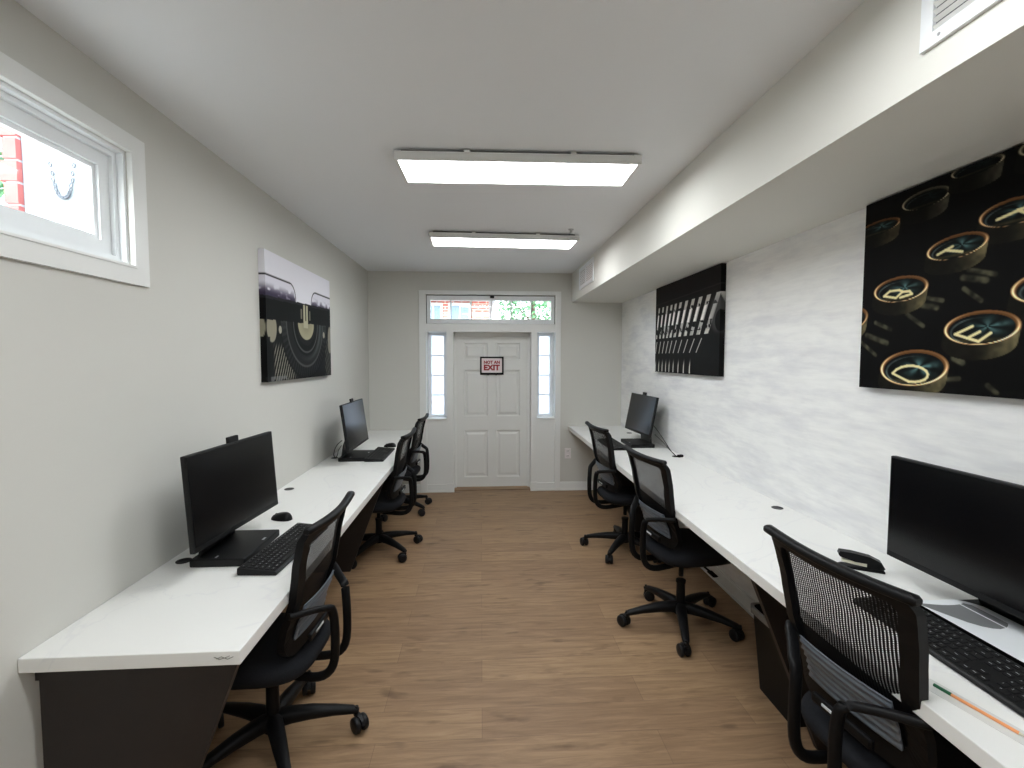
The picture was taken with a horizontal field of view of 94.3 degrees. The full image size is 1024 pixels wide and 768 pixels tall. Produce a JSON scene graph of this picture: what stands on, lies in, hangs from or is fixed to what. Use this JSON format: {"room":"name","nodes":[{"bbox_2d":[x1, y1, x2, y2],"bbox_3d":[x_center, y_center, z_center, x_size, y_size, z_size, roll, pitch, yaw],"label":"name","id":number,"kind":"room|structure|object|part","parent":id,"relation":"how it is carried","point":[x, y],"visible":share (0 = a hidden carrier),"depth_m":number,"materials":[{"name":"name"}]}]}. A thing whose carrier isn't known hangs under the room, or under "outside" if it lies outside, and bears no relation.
{"room":"computer lab","nodes":[
{"label":"computer lab","id":0,"kind":"room"},
{"bbox_2d":[21,136,87,231],"bbox_3d":[-2.040,-0.601,2.544,0.860,4.220,0.200,0,3,-4],"label":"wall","id":1,"kind":"structure","parent":0,"point":[40,198],"depth_m":2.40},
{"bbox_2d":[48,162,75,198],"bbox_3d":[-2.267,-1.027,2.397,0.127,0.183,0.010,0,3,-4],"label":"chain","id":2,"kind":"object","parent":1,"relation":"hanging from","point":[69,191],"visible":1,"depth_m":2.40,"materials":[{"name":"grey metal"}]},
{"bbox_2d":[0,0,369,767],"bbox_3d":[-1.534,0.177,2.294,0.100,2.654,7.350,0,3,-4],"label":"wall","id":3,"kind":"structure","parent":0,"point":[105,384],"depth_m":1.82,"materials":[{"name":"white paint"}]},
{"bbox_2d":[0,51,149,287],"bbox_3d":[-1.466,-0.637,1.363,0.120,0.562,1.031,0,3,-4],"label":"window","id":4,"kind":"structure","parent":3,"relation":"in","point":[102,251],"depth_m":1.61,"materials":[{"name":"white paint"}]},
{"bbox_3d":[-1.491,-0.639,1.361,0.040,0.372,0.815,0,3,-4],"label":"sash","id":5,"kind":"part","parent":4,"relation":"part of","materials":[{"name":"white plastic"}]},
{"bbox_2d":[258,248,330,381],"bbox_3d":[-1.543,-0.445,3.476,0.038,0.803,1.225,0,3,-4],"label":"picture","id":6,"kind":"object","parent":3,"relation":"attached to","point":[294,301],"visible":1,"depth_m":3.27},
{"bbox_2d":[15,0,864,272],"bbox_3d":[0.046,-1.224,2.260,3.557,0.150,7.630,0,3,-4],"label":"ceiling","id":7,"kind":"structure","parent":0,"point":[312,102],"depth_m":1.82,"materials":[{"name":"white paint"}]},
{"bbox_2d":[429,231,578,249],"bbox_3d":[-0.070,-1.216,4.017,1.224,0.056,0.330,0,3,-5],"label":"ceiling light","id":8,"kind":"object","parent":7,"relation":"attached to","point":[437,238],"visible":1,"depth_m":3.95,"materials":[{"name":"white plastic"}]},
{"bbox_2d":[433,231,574,234],"bbox_3d":[-0.070,-1.236,4.018,1.164,0.016,0.266,0,3,-5],"label":"ceiling light","id":9,"kind":"object","parent":8,"relation":"on","point":[433,231],"depth_m":3.88,"materials":[{"name":"white metal"}]},
{"bbox_2d":[432,238,575,247],"bbox_3d":[-0.070,-1.199,4.020,1.192,0.006,0.294,0,3,-5],"label":"diffuser","id":10,"kind":"object","parent":8,"relation":"attached to","point":[436,242],"depth_m":4.02,"materials":[{"name":"white plastic"}]},
{"bbox_2d":[394,149,641,186],"bbox_3d":[0.029,-1.133,2.497,1.224,0.056,0.330,0,3,-3],"label":"ceiling light","id":11,"kind":"object","parent":7,"relation":"attached to","point":[466,166],"visible":1,"depth_m":2.44,"materials":[{"name":"white plastic"}]},
{"bbox_2d":[401,150,633,154],"bbox_3d":[0.029,-1.153,2.498,1.164,0.016,0.266,0,3,-3],"label":"ceiling light","id":12,"kind":"object","parent":11,"relation":"on","point":[401,150],"depth_m":2.36,"materials":[{"name":"white metal"}]},
{"bbox_2d":[399,160,635,184],"bbox_3d":[0.029,-1.117,2.500,1.192,0.006,0.294,0,3,-3],"label":"diffuser","id":13,"kind":"object","parent":11,"relation":"attached to","point":[474,172],"depth_m":2.50,"materials":[{"name":"white plastic"}]},
{"bbox_2d":[367,271,621,491],"bbox_3d":[-0.187,-0.018,5.908,3.057,2.654,0.300,0,3,-4],"label":"wall","id":14,"kind":"structure","parent":0,"point":[591,333],"depth_m":5.72,"materials":[{"name":"white paint"}]},
{"bbox_2d":[402,484,419,492],"bbox_3d":[-1.407,1.267,5.737,0.593,0.104,0.022,0,3,-4],"label":"baseboard","id":15,"kind":"structure","parent":14,"relation":"attached to","point":[406,490],"depth_m":5.75,"materials":[{"name":"white paint"}]},
{"bbox_2d":[428,332,446,416],"bbox_3d":[-0.918,-0.114,5.886,0.232,1.045,0.040,0,3,-4],"label":"window","id":16,"kind":"structure","parent":14,"relation":"in","point":[437,369],"depth_m":5.88,"materials":[{"name":"white glass"}]},
{"bbox_3d":[-0.918,-0.108,5.886,0.152,0.975,0.004,0,3,-4],"label":"glass","id":17,"kind":"part","parent":16,"relation":"part of","materials":[{"name":"glass"}]},
{"bbox_2d":[419,290,560,492],"bbox_3d":[-0.257,0.101,5.750,1.701,2.433,0.018,0,3,-4],"label":"trim","id":18,"kind":"structure","parent":14,"relation":"attached to","point":[422,293],"depth_m":5.72,"materials":[{"name":"white paint"}]},
{"bbox_2d":[426,295,554,323],"bbox_3d":[-0.259,-0.904,5.851,1.555,0.348,0.308,0,3,-4],"label":"window","id":19,"kind":"structure","parent":14,"relation":"in","point":[429,298],"depth_m":5.74,"materials":[{"name":"white plastic"}]},
{"bbox_2d":[426,324,555,492],"bbox_3d":[-0.258,0.290,5.890,1.555,2.040,0.280,0,3,-4],"label":"trim","id":20,"kind":"structure","parent":14,"relation":"attached to","point":[440,430],"depth_m":5.77,"materials":[{"name":"white paint"}]},
{"bbox_2d":[454,333,529,487],"bbox_3d":[-0.251,0.333,5.978,0.941,1.945,0.070,0,3,-4],"label":"door","id":21,"kind":"structure","parent":14,"relation":"in","point":[492,412],"depth_m":5.98,"materials":[{"name":"white paint"}]},
{"bbox_2d":[480,357,503,374],"bbox_3d":[-0.252,-0.225,5.934,0.294,0.232,0.016,0,3,-4],"label":"door sign","id":22,"kind":"object","parent":21,"relation":"attached to","point":[488,365],"visible":1,"depth_m":5.93,"materials":[{"name":"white plastic"}]},
{"bbox_2d":[454,486,529,490],"bbox_3d":[-0.248,1.304,5.981,0.941,0.006,0.210,0,3,-4],"label":"trim","id":23,"kind":"structure","parent":14,"relation":"attached to","point":[482,487],"depth_m":5.92,"materials":[{"name":"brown wood"}]},
{"bbox_2d":[537,333,552,415],"bbox_3d":[0.404,-0.117,5.971,0.214,1.045,0.040,0,3,-4],"label":"window","id":24,"kind":"structure","parent":14,"relation":"in","point":[544,340],"depth_m":5.96,"materials":[{"name":"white glass"}]},
{"bbox_3d":[0.403,-0.112,5.971,0.134,0.975,0.004,0,3,-4],"label":"glass","id":25,"kind":"part","parent":24,"relation":"part of","materials":[{"name":"glass"}]},
{"bbox_2d":[565,448,570,458],"bbox_3d":[0.687,0.855,5.857,0.078,0.128,0.010,0,3,-4],"label":"wall outlet","id":26,"kind":"object","parent":14,"relation":"attached to","point":[567,450],"visible":1,"depth_m":5.86,"materials":[{"name":"white plastic"}]},
{"bbox_2d":[560,481,613,490],"bbox_3d":[0.970,1.260,5.891,0.756,0.104,0.022,0,3,-4],"label":"baseboard","id":27,"kind":"structure","parent":14,"relation":"attached to","point":[577,485],"depth_m":5.88,"materials":[{"name":"white paint"}]},
{"bbox_2d":[207,489,847,767],"bbox_3d":[0.044,1.561,2.411,3.557,0.120,7.630,0,3,-4],"label":"floor","id":28,"kind":"structure","parent":0,"point":[498,640],"depth_m":2.54,"materials":[{"name":"brown wood"}]},
{"bbox_2d":[18,430,419,767],"bbox_3d":[-1.254,1.052,3.566,0.618,0.769,4.343,0,3,-4],"label":"desk","id":29,"kind":"object","parent":28,"relation":"on","point":[145,678],"visible":0.97,"depth_m":1.44,"materials":[{"name":"white laminate"}]},
{"bbox_3d":[-1.110,1.191,1.450,0.572,0.722,0.028,0,3,-4],"label":"support panel","id":30,"kind":"part","parent":29,"relation":"part of","materials":[{"name":"black wood"}]},
{"bbox_2d":[180,431,278,567],"bbox_3d":[-1.231,0.490,2.143,0.222,0.514,0.639,0,3,-4],"label":"computer","id":31,"kind":"object","parent":29,"relation":"on","point":[227,486],"visible":0.98,"depth_m":2.06,"materials":[{"name":"black plastic"}]},
{"bbox_2d":[271,512,291,521],"bbox_3d":[-1.236,0.706,2.547,0.120,0.039,0.066,1,3,16],"label":"computer mouse","id":32,"kind":"object","parent":29,"relation":"on","point":[282,516],"visible":1,"depth_m":2.52,"materials":[{"name":"black plastic"}]},
{"bbox_2d":[237,523,327,575],"bbox_3d":[-1.012,0.731,2.147,0.158,0.032,0.524,0,3,0],"label":"keyboard","id":33,"kind":"object","parent":29,"relation":"on","point":[279,553],"visible":0.78,"depth_m":2.01,"materials":[{"name":"black plastic"}]},
{"bbox_3d":[-1.251,1.073,3.622,0.572,0.722,0.028,0,3,-4],"label":"support panel","id":34,"kind":"part","parent":29,"relation":"part of","materials":[{"name":"black wood"}]},
{"bbox_2d":[338,398,373,461],"bbox_3d":[-1.350,0.382,4.135,0.222,0.513,0.648,0,3,-4],"label":"computer","id":35,"kind":"object","parent":29,"relation":"on","point":[353,419],"visible":0.96,"depth_m":4.04,"materials":[{"name":"black plastic"}]},
{"bbox_2d":[364,447,394,461],"bbox_3d":[-1.167,0.619,4.213,0.158,0.032,0.524,0,3,-4],"label":"keyboard","id":36,"kind":"object","parent":29,"relation":"on","point":[379,454],"visible":1,"depth_m":4.13,"materials":[{"name":"black plastic"}]},
{"bbox_2d":[384,443,395,446],"bbox_3d":[-1.190,0.592,4.632,0.120,0.039,0.066,0,3,6],"label":"computer mouse","id":37,"kind":"object","parent":29,"relation":"on","point":[388,444],"visible":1,"depth_m":4.61,"materials":[{"name":"black plastic"}]},
{"bbox_3d":[-1.386,0.959,5.705,0.572,0.722,0.028,0,3,-4],"label":"support panel","id":38,"kind":"part","parent":29,"relation":"part of","materials":[{"name":"black wood"}]},
{"bbox_2d":[202,491,368,767],"bbox_3d":[-0.984,1.012,1.988,0.718,1.018,0.668,0,3,-1],"label":"office chair","id":39,"kind":"object","parent":28,"relation":"on","point":[296,639],"visible":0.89,"depth_m":1.90,"materials":[{"name":"black plastic"}]},
{"bbox_3d":[-1.112,1.419,1.851,0.066,0.081,0.326,2,4,37],"label":"leg","id":40,"kind":"part","parent":39,"relation":"part of","materials":[{"name":"black plastic"}]},
{"bbox_3d":[-0.899,1.420,1.846,0.066,0.081,0.326,-2,4,-35],"label":"leg","id":41,"kind":"part","parent":39,"relation":"part of","materials":[{"name":"black plastic"}]},
{"bbox_3d":[-1.032,1.103,1.977,0.488,0.088,0.464,0,3,-1],"label":"seat","id":42,"kind":"part","parent":39,"relation":"part of","materials":[{"name":"black fabric"}]},
{"bbox_3d":[-0.795,0.782,1.962,0.173,0.513,0.466,0,3,-1],"label":"backrest frame","id":43,"kind":"part","parent":39,"relation":"part of","materials":[{"name":"black plastic"}]},
{"bbox_3d":[-0.728,0.521,1.949,0.057,0.032,0.499,0,3,-1],"label":"rail","id":44,"kind":"part","parent":39,"relation":"part of","materials":[{"name":"black plastic"}]},
{"bbox_2d":[352,427,422,568],"bbox_3d":[-1.133,0.904,3.976,0.690,1.018,0.716,0,3,-1],"label":"office chair","id":45,"kind":"object","parent":28,"relation":"on","point":[389,500],"visible":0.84,"depth_m":3.91,"materials":[{"name":"black plastic"}]},
{"bbox_3d":[-1.153,0.993,3.995,0.488,0.088,0.464,0,3,-1],"label":"seat","id":46,"kind":"part","parent":45,"relation":"part of","materials":[{"name":"black fabric"}]},
{"bbox_3d":[-0.980,1.308,3.903,0.326,0.081,0.066,2,4,37],"label":"leg","id":47,"kind":"part","parent":45,"relation":"part of","materials":[{"name":"black plastic"}]},
{"bbox_3d":[-0.975,1.296,4.115,0.326,0.081,0.066,-2,4,-35],"label":"leg","id":48,"kind":"part","parent":45,"relation":"part of","materials":[{"name":"black plastic"}]},
{"bbox_3d":[-0.916,0.672,3.981,0.173,0.513,0.466,0,3,-1],"label":"backrest frame","id":49,"kind":"part","parent":45,"relation":"part of","materials":[{"name":"black plastic"}]},
{"bbox_3d":[-0.849,0.411,3.967,0.057,0.032,0.499,0,3,-1],"label":"rail","id":50,"kind":"part","parent":45,"relation":"part of","materials":[{"name":"black plastic"}]},
{"bbox_2d":[381,413,431,521],"bbox_3d":[-1.224,0.846,5.040,0.660,1.018,0.714,0,3,0],"label":"office chair","id":51,"kind":"object","parent":28,"relation":"on","point":[412,462],"visible":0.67,"depth_m":4.98,"materials":[{"name":"black plastic"}]},
{"bbox_3d":[-1.233,0.934,5.071,0.488,0.088,0.464,0,3,0],"label":"seat","id":52,"kind":"part","parent":51,"relation":"part of","materials":[{"name":"black fabric"}]},
{"bbox_3d":[-1.047,1.248,4.997,0.326,0.081,0.066,2,4,30],"label":"leg","id":53,"kind":"part","parent":51,"relation":"part of","materials":[{"name":"black plastic"}]},
{"bbox_3d":[-0.996,0.614,5.054,0.173,0.513,0.466,0,3,0],"label":"backrest frame","id":54,"kind":"part","parent":51,"relation":"part of","materials":[{"name":"black plastic"}]},
{"bbox_3d":[-1.068,1.236,5.208,0.326,0.081,0.066,-3,4,-42],"label":"leg","id":55,"kind":"part","parent":51,"relation":"part of","materials":[{"name":"black plastic"}]},
{"bbox_3d":[-0.929,0.353,5.040,0.057,0.032,0.499,0,3,0],"label":"rail","id":56,"kind":"part","parent":51,"relation":"part of","materials":[{"name":"black plastic"}]},
{"bbox_2d":[580,421,660,563],"bbox_3d":[0.978,0.873,4.031,0.719,1.078,0.665,0,3,-10],"label":"office chair","id":57,"kind":"object","parent":28,"relation":"on","point":[614,494],"visible":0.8,"depth_m":3.90,"materials":[{"name":"black plastic"}]},
{"bbox_3d":[0.687,0.354,3.929,0.057,0.032,0.499,0,3,-10],"label":"rail","id":58,"kind":"part","parent":57,"relation":"part of","materials":[{"name":"black plastic"}]},
{"bbox_3d":[0.752,0.615,3.955,0.173,0.513,0.466,0,3,-10],"label":"backrest frame","id":59,"kind":"part","parent":57,"relation":"part of","materials":[{"name":"black plastic"}]},
{"bbox_3d":[0.853,1.310,3.878,0.066,0.081,0.326,2,4,34],"label":"leg","id":60,"kind":"part","parent":57,"relation":"part of","materials":[{"name":"black plastic"}]},
{"bbox_3d":[0.985,0.934,4.012,0.488,0.088,0.464,0,3,-10],"label":"seat","id":61,"kind":"part","parent":57,"relation":"part of","materials":[{"name":"black fabric"}]},
{"bbox_3d":[1.065,1.310,3.884,0.066,0.081,0.326,-2,4,-38],"label":"leg","id":62,"kind":"part","parent":57,"relation":"part of","materials":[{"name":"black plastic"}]},
{"bbox_2d":[617,445,744,656],"bbox_3d":[1.012,0.935,2.896,0.728,1.078,0.672,-1,3,-12],"label":"office chair","id":63,"kind":"object","parent":28,"relation":"on","point":[674,546],"visible":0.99,"depth_m":2.77,"materials":[{"name":"black plastic"}]},
{"bbox_3d":[0.761,0.416,2.794,0.057,0.032,0.499,-1,3,-12],"label":"rail","id":64,"kind":"part","parent":63,"relation":"part of","materials":[{"name":"black plastic"}]},
{"bbox_3d":[0.826,0.677,2.821,0.173,0.513,0.466,-1,3,-12],"label":"backrest frame","id":65,"kind":"part","parent":63,"relation":"part of","materials":[{"name":"black plastic"}]},
{"bbox_3d":[1.058,0.995,2.887,0.488,0.088,0.464,-1,3,-12],"label":"seat","id":66,"kind":"part","parent":63,"relation":"part of","materials":[{"name":"black fabric"}]},
{"bbox_3d":[1.167,1.358,3.016,0.326,0.081,0.066,-3,4,-40],"label":"leg","id":67,"kind":"part","parent":63,"relation":"part of","materials":[{"name":"black plastic"}]},
{"bbox_3d":[1.114,1.059,2.741,0.036,0.028,0.196,-1,3,-12],"label":"height lever","id":68,"kind":"part","parent":63,"relation":"part of","materials":[{"name":"black plastic"}]},
{"bbox_3d":[1.181,1.369,2.805,0.326,0.081,0.066,2,4,32],"label":"leg","id":69,"kind":"part","parent":63,"relation":"part of","materials":[{"name":"black plastic"}]},
{"bbox_2d":[750,602,805,726],"bbox_3d":[1.332,1.308,2.230,0.273,0.408,0.349,0,3,-4],"label":"panel","id":70,"kind":"object","parent":28,"relation":"on","point":[773,679],"visible":0.24,"depth_m":2.24,"materials":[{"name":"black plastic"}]},
{"bbox_2d":[568,426,1023,767],"bbox_3d":[1.198,1.062,3.146,0.654,0.799,5.499,0,3,-4],"label":"desk","id":71,"kind":"object","parent":28,"relation":"on","point":[728,515],"depth_m":1.95,"materials":[{"name":"white laminate"}]},
{"bbox_2d":[597,438,624,449],"bbox_3d":[0.955,0.572,4.559,0.158,0.032,0.524,0,3,-4],"label":"keyboard","id":72,"kind":"object","parent":71,"relation":"on","point":[617,445],"visible":0.43,"depth_m":4.43,"materials":[{"name":"black plastic"}]},
{"bbox_3d":[1.126,1.030,4.158,0.607,0.752,0.028,0,3,-4],"label":"support panel","id":73,"kind":"part","parent":71,"relation":"part of","materials":[{"name":"black wood"}]},
{"bbox_2d":[621,392,658,447],"bbox_3d":[1.211,0.331,4.674,0.240,0.501,0.634,0,3,-4],"label":"computer","id":74,"kind":"object","parent":71,"relation":"on","point":[642,409],"visible":0.98,"depth_m":4.58,"materials":[{"name":"black plastic"}]},
{"bbox_3d":[1.269,1.150,1.966,0.607,0.752,0.028,0,3,-4],"label":"support panel","id":75,"kind":"part","parent":71,"relation":"part of","materials":[{"name":"black wood"}]},
{"bbox_2d":[837,548,884,573],"bbox_3d":[1.384,0.702,1.886,0.153,0.064,0.040,2,3,26],"label":"stapler","id":76,"kind":"object","parent":71,"relation":"on","point":[855,560],"visible":0.96,"depth_m":1.88,"materials":[{"name":"black plastic"}]},
{"bbox_2d":[841,557,866,566],"bbox_3d":[1.364,0.710,1.896,0.082,0.019,0.024,2,3,26],"label":"magazine","id":77,"kind":"object","parent":76,"relation":"on","point":[847,561],"depth_m":1.88,"materials":[{"name":"beige paper"}]},
{"bbox_2d":[855,597,1023,716],"bbox_3d":[1.252,0.746,1.361,0.158,0.032,0.524,0,3,-3],"label":"keyboard","id":78,"kind":"object","parent":71,"relation":"on","point":[999,676],"visible":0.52,"depth_m":1.27,"materials":[{"name":"black plastic"}]},
{"bbox_2d":[887,456,1023,666],"bbox_3d":[1.455,0.520,1.477,0.222,0.472,0.630,0,3,-4],"label":"computer","id":79,"kind":"object","parent":71,"relation":"on","point":[964,530],"visible":0.83,"depth_m":1.51,"materials":[{"name":"black plastic"}]},
{"bbox_3d":[1.112,0.776,1.085,0.052,0.001,0.305,-1,3,-18],"label":"paper strip","id":80,"kind":"part","parent":71,"relation":"part of","materials":[{"name":"paper"}]},
{"bbox_2d":[933,683,1023,736],"bbox_3d":[1.103,0.771,1.119,0.008,0.007,0.190,-1,3,-18],"label":"pencil","id":81,"kind":"object","parent":71,"relation":"on","point":[934,684],"visible":1,"depth_m":1.12,"materials":[{"name":"orange wood"}]},
{"bbox_2d":[763,525,980,767],"bbox_3d":[1.133,1.014,1.440,0.663,1.078,0.716,-1,3,-11],"label":"office chair","id":82,"kind":"object","parent":28,"relation":"on","point":[860,722],"visible":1,"depth_m":1.31,"materials":[{"name":"black plastic"}]},
{"bbox_3d":[0.885,0.496,1.341,0.057,0.032,0.499,-1,3,-11],"label":"rail","id":83,"kind":"part","parent":82,"relation":"part of","materials":[{"name":"black plastic"}]},
{"bbox_3d":[1.183,1.075,1.429,0.488,0.088,0.464,-1,3,-11],"label":"seat","id":84,"kind":"part","parent":82,"relation":"part of","materials":[{"name":"black fabric"}]},
{"bbox_2d":[572,0,1023,302],"bbox_3d":[1.265,-0.973,2.262,0.625,0.349,7.050,0,3,-4],"label":"soffit","id":85,"kind":"structure","parent":0,"point":[864,118],"depth_m":1.62,"materials":[{"name":"white paint"}]},
{"bbox_2d":[579,257,593,289],"bbox_3d":[0.771,-1.140,4.956,0.012,0.230,0.660,0,3,-4],"label":"air vent","id":86,"kind":"object","parent":85,"relation":"attached to","point":[586,272],"visible":1,"depth_m":4.91,"materials":[{"name":"white plastic"}]},
{"bbox_2d":[919,0,1001,53],"bbox_3d":[1.038,-0.914,0.848,0.012,0.225,0.655,0,3,-4],"label":"air vent","id":87,"kind":"object","parent":85,"relation":"attached to","point":[940,19],"visible":1,"depth_m":1.12,"materials":[{"name":"white plastic"}]},
{"bbox_2d":[621,208,1023,601],"bbox_3d":[1.666,0.169,2.501,0.200,2.654,7.350,0,3,-4],"label":"wall","id":88,"kind":"structure","parent":0,"point":[789,419],"depth_m":2.50,"materials":[{"name":"paper"}]},
{"bbox_2d":[655,263,726,376],"bbox_3d":[1.449,-0.485,3.979,0.038,0.798,1.245,0,3,-4],"label":"picture","id":89,"kind":"object","parent":88,"relation":"attached to","point":[690,310],"visible":1,"depth_m":3.78},
{"bbox_2d":[700,566,756,617],"bbox_3d":[1.564,1.451,2.402,0.022,0.104,7.027,0,3,-4],"label":"baseboard","id":90,"kind":"structure","parent":88,"relation":"attached to","point":[727,584],"depth_m":3.25,"materials":[{"name":"white paint"}]},
{"bbox_2d":[859,144,1023,398],"bbox_3d":[1.611,-0.351,1.493,0.038,0.795,1.225,0,3,-4],"label":"picture","id":91,"kind":"object","parent":88,"relation":"attached to","point":[943,302],"visible":1,"depth_m":1.71},
{"bbox_2d":[922,599,1023,662],"bbox_3d":[1.435,0.726,1.371,0.193,0.001,0.408,0,3,-4],"label":"monitor stand","id":92,"kind":"object","parent":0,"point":[999,631],"visible":0.98,"depth_m":1.43,"materials":[{"name":"white"}]},
{"label":"outside","id":93,"kind":"structure","parent":0,"visible":0},
{"bbox_3d":[-0.649,1.244,10.062,50.000,0.280,60.000,0,3,-4],"label":"ground","id":94,"kind":"structure","parent":93,"visible":0},
{"bbox_2d":[0,138,3,197],"bbox_3d":[-4.901,-0.859,4.245,2.470,4.551,2.438,0,3,-4],"label":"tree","id":95,"kind":"object","parent":94,"relation":"on","point":[1,158],"visible":0.02,"depth_m":3.96,"materials":[{"name":"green plant"}]},
{"bbox_2d":[0,126,24,211],"bbox_3d":[-2.514,-0.579,2.490,0.089,4.180,0.210,0,3,-4],"label":"brick column","id":96,"kind":"structure","parent":94,"relation":"on","point":[11,168],"depth_m":2.36,"materials":[{"name":"red brick"}]},
{"bbox_2d":[431,300,494,318],"bbox_3d":[-4.588,-1.010,16.633,7.800,3.500,6.550,0,3,-4],"label":"brick house","id":97,"kind":"structure","parent":94,"relation":"on","point":[439,309],"depth_m":13.82,"materials":[{"name":"red"}]},
{"bbox_2d":[498,301,550,318],"bbox_3d":[0.566,-1.232,12.210,1.886,4.439,1.861,0,3,-4],"label":"tree","id":98,"kind":"object","parent":94,"relation":"on","point":[517,309],"visible":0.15,"depth_m":11.82,"materials":[{"name":"green plant"}]}
]}

